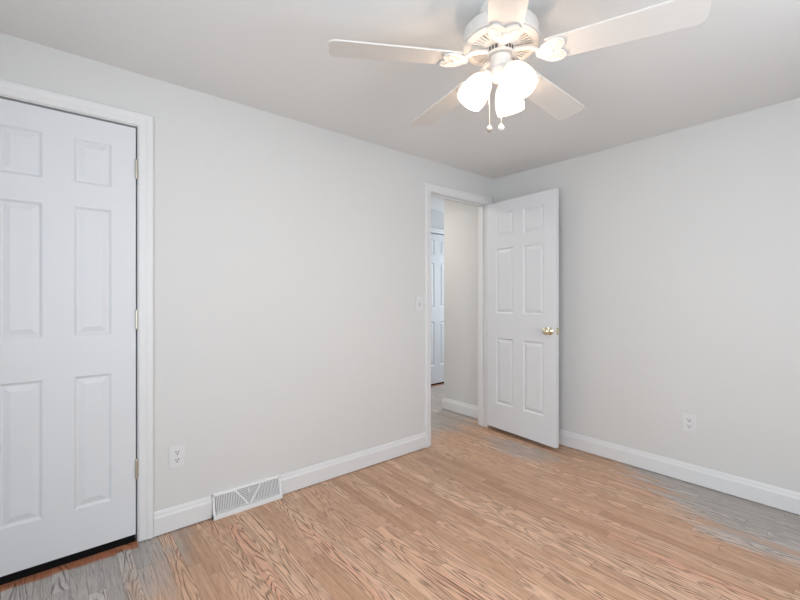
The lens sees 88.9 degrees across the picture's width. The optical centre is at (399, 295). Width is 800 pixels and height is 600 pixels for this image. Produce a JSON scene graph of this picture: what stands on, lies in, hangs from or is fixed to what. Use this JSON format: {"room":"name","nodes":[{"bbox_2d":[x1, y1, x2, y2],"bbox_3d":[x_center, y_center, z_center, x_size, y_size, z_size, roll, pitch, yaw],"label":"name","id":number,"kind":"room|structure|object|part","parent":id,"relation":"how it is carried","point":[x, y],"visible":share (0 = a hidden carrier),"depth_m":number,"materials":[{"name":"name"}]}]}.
{"room":"empty bedroom","nodes":[
{"label":"empty bedroom","id":0,"kind":"room"},
{"bbox_2d":[0,33,493,536],"bbox_3d":[-0.625,0.022,2.624,4.050,2.370,0.100,0,0,-40],"label":"wall","id":1,"kind":"structure","parent":0,"point":[289,254],"depth_m":2.41,"materials":[{"name":"paint"}]},
{"bbox_2d":[0,98,137,584],"bbox_3d":[-1.499,0.193,1.804,0.600,2.027,0.104,0,0,-40],"label":"door","id":2,"kind":"structure","parent":1,"relation":"in","point":[69,313],"depth_m":1.82,"materials":[{"name":"paint"}]},
{"bbox_2d":[0,78,152,541],"bbox_3d":[-1.542,0.155,1.844,0.724,2.104,0.118,0,0,-40],"label":"door frame","id":3,"kind":"structure","parent":1,"relation":"attached to","point":[9,90],"depth_m":2.00,"materials":[{"name":"paint"}]},
{"bbox_2d":[169,443,184,468],"bbox_3d":[-1.153,0.829,2.111,0.076,0.118,0.008,0,0,-40],"label":"wall outlet","id":4,"kind":"object","parent":1,"relation":"attached to","point":[176,452],"visible":1,"depth_m":2.11,"materials":[{"name":"plastic"}]},
{"bbox_2d":[174,457,180,462],"bbox_3d":[-1.151,0.849,2.110,0.034,0.027,0.004,0,0,-40],"label":"receptacle","id":5,"kind":"object","parent":4,"relation":"attached to","point":[176,459],"depth_m":2.11,"materials":[{"name":"plastic"}]},
{"bbox_2d":[174,450,180,455],"bbox_3d":[-1.151,0.809,2.110,0.034,0.027,0.004,0,0,-40],"label":"receptacle","id":6,"kind":"object","parent":4,"relation":"attached to","point":[176,452],"depth_m":2.11,"materials":[{"name":"plastic"}]},
{"bbox_2d":[211,474,282,520],"bbox_3d":[-0.864,1.143,2.328,0.388,0.127,0.045,0,0,-40],"label":"air vent","id":7,"kind":"object","parent":1,"relation":"in","point":[225,503],"visible":1,"depth_m":2.32,"materials":[{"name":"metal"}]},
{"bbox_3d":[-0.877,1.133,2.345,0.382,0.100,0.002,0,0,-40],"label":"panel","id":8,"kind":"part","parent":7,"relation":"part of","materials":[{"name":"white metal"}]},
{"bbox_2d":[416,297,422,311],"bbox_3d":[0.157,0.065,3.202,0.076,0.118,0.020,0,0,-40],"label":"light switch","id":9,"kind":"object","parent":1,"relation":"attached to","point":[419,300],"visible":1,"depth_m":3.20,"materials":[{"name":"plastic"}]},
{"bbox_2d":[425,182,492,447],"bbox_3d":[0.491,0.151,3.561,0.856,2.112,0.135,0,0,-40],"label":"door frame","id":10,"kind":"structure","parent":1,"relation":"attached to","point":[431,190],"depth_m":3.58,"materials":[{"name":"paint"}]},
{"bbox_2d":[487,188,559,447],"bbox_3d":[1.008,0.171,3.430,0.174,1.996,0.727,0,0,-35],"label":"door","id":11,"kind":"structure","parent":10,"relation":"attached to","point":[523,330],"depth_m":3.38,"materials":[{"name":"paint"}]},
{"bbox_3d":[1.138,0.273,3.154,0.070,0.062,0.062,0,0,-35],"label":"knob","id":12,"kind":"part","parent":11,"relation":"part of","materials":[{"name":"gold metal"}]},
{"bbox_2d":[153,429,799,536],"bbox_3d":[0.355,1.143,1.456,3.850,0.117,2.950,0,0,-40],"label":"baseboard","id":13,"kind":"structure","parent":1,"relation":"attached to","point":[769,495],"depth_m":2.61,"materials":[{"name":"paint"}]},
{"bbox_2d":[0,383,799,599],"bbox_3d":[0.535,1.257,3.108,6.450,0.100,5.450,0,0,-40],"label":"floor","id":14,"kind":"structure","parent":0,"point":[478,512],"depth_m":1.99,"materials":[{"name":"brown wood"}]},
{"bbox_2d":[0,0,799,178],"bbox_3d":[0.355,-1.153,1.456,4.050,0.120,3.150,0,0,-40],"label":"ceiling","id":15,"kind":"structure","parent":0,"point":[271,56],"depth_m":1.94,"materials":[{"name":"paint"}]},
{"bbox_2d":[328,0,711,132],"bbox_3d":[0.404,-0.856,1.586,1.218,0.474,1.250,0,0,-40],"label":"ceiling fan","id":16,"kind":"object","parent":15,"relation":"hanging from","point":[504,33],"visible":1,"depth_m":1.48,"materials":[{"name":"metal"}]},
{"bbox_3d":[-0.018,-0.890,1.497,0.479,0.027,0.137,0,0,-8],"label":"blade","id":17,"kind":"part","parent":16,"relation":"part of","materials":[{"name":"laminate"}]},
{"bbox_3d":[0.205,-0.890,1.918,0.137,0.027,0.479,0,0,-26],"label":"blade","id":18,"kind":"part","parent":16,"relation":"part of","materials":[{"name":"laminate"}]},
{"bbox_3d":[0.284,-0.784,1.560,0.130,0.141,0.112,0,0,4],"label":"lamp shade","id":19,"kind":"part","parent":16,"relation":"part of","materials":[{"name":"white glass"}]},
{"bbox_3d":[0.328,-0.840,1.558,0.052,0.044,0.053,0,0,4],"label":"light arm","id":20,"kind":"part","parent":16,"relation":"part of","materials":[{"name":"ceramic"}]},
{"bbox_3d":[0.344,-0.743,1.550,0.011,0.198,0.003,0,0,-10],"label":"pull chain","id":21,"kind":"part","parent":16,"relation":"part of","materials":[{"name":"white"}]},
{"bbox_3d":[0.340,-0.634,1.550,0.023,0.027,0.023,0,0,-40],"label":"pull knob","id":22,"kind":"part","parent":16,"relation":"part of","materials":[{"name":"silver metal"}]},
{"bbox_2d":[463,24,538,67],"bbox_3d":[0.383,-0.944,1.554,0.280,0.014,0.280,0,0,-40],"label":"motor","id":23,"kind":"object","parent":16,"relation":"attached to","point":[478,39],"depth_m":1.51,"materials":[{"name":"metal"}]},
{"bbox_3d":[0.378,-0.630,1.524,0.023,0.027,0.023,0,0,-40],"label":"pull knob","id":24,"kind":"part","parent":16,"relation":"part of","materials":[{"name":"plastic"}]},
{"bbox_3d":[0.313,-0.890,1.154,0.137,0.027,0.479,0,0,10],"label":"blade","id":25,"kind":"part","parent":16,"relation":"part of","materials":[{"name":"laminate"}]},
{"bbox_3d":[0.438,-0.784,1.636,0.112,0.141,0.130,0,0,34],"label":"lamp shade","id":26,"kind":"part","parent":16,"relation":"part of","materials":[{"name":"white glass"}]},
{"bbox_3d":[0.426,-0.784,1.465,0.112,0.141,0.130,0,0,-26],"label":"lamp shade","id":27,"kind":"part","parent":16,"relation":"part of","materials":[{"name":"white glass"}]},
{"bbox_3d":[0.674,-0.890,1.835,0.479,0.027,0.137,0,0,-44],"label":"blade","id":28,"kind":"part","parent":16,"relation":"part of","materials":[{"name":"laminate"}]},
{"bbox_3d":[0.741,-0.890,1.364,0.479,0.027,0.137,0,0,28],"label":"blade","id":29,"kind":"part","parent":16,"relation":"part of","materials":[{"name":"laminate"}]},
{"bbox_2d":[431,210,443,228],"bbox_3d":[0.147,0.022,5.321,4.000,2.370,0.100,0,0,-40],"label":"wall","id":30,"kind":"structure","parent":0,"point":[437,217],"depth_m":5.56,"materials":[{"name":"paint"}]},
{"bbox_2d":[431,234,443,384],"bbox_3d":[0.521,0.184,5.549,0.716,2.046,0.104,0,0,-40],"label":"door","id":31,"kind":"structure","parent":30,"relation":"in","point":[437,241],"depth_m":5.56,"materials":[{"name":"paint"}]},
{"bbox_2d":[431,227,443,234],"bbox_3d":[0.484,0.144,5.593,0.858,2.126,0.118,0,0,-40],"label":"door frame","id":32,"kind":"structure","parent":30,"relation":"attached to","point":[438,231],"depth_m":5.56,"materials":[{"name":"paint"}]},
{"bbox_2d":[431,197,443,211],"bbox_3d":[0.385,-1.188,5.038,4.200,0.050,2.300,0,0,-40],"label":"ceiling","id":33,"kind":"structure","parent":0,"point":[437,204],"depth_m":5.19,"materials":[{"name":"paint"}]},
{"bbox_2d":[444,200,477,405],"bbox_3d":[1.563,0.022,4.901,2.370,2.370,0.575,0,0,-40],"label":"wall","id":34,"kind":"structure","parent":0,"point":[460,220],"depth_m":4.18,"materials":[{"name":"paint"}]},
{"bbox_2d":[442,398,477,418],"bbox_3d":[1.548,1.143,4.909,2.384,0.117,0.571,0,0,-40],"label":"baseboard","id":35,"kind":"structure","parent":34,"relation":"attached to","point":[466,409],"depth_m":4.16,"materials":[{"name":"paint"}]},
{"bbox_2d":[494,98,799,492],"bbox_3d":[1.900,0.057,2.687,0.100,2.300,3.050,0,0,-40],"label":"wall","id":36,"kind":"structure","parent":0,"point":[679,250],"depth_m":2.64,"materials":[{"name":"paint"}]},
{"bbox_2d":[682,413,695,433],"bbox_3d":[1.871,0.823,2.639,0.008,0.118,0.076,0,0,-40],"label":"wall outlet","id":37,"kind":"object","parent":36,"relation":"attached to","point":[688,420],"visible":1,"depth_m":2.64,"materials":[{"name":"plastic"}]}
]}

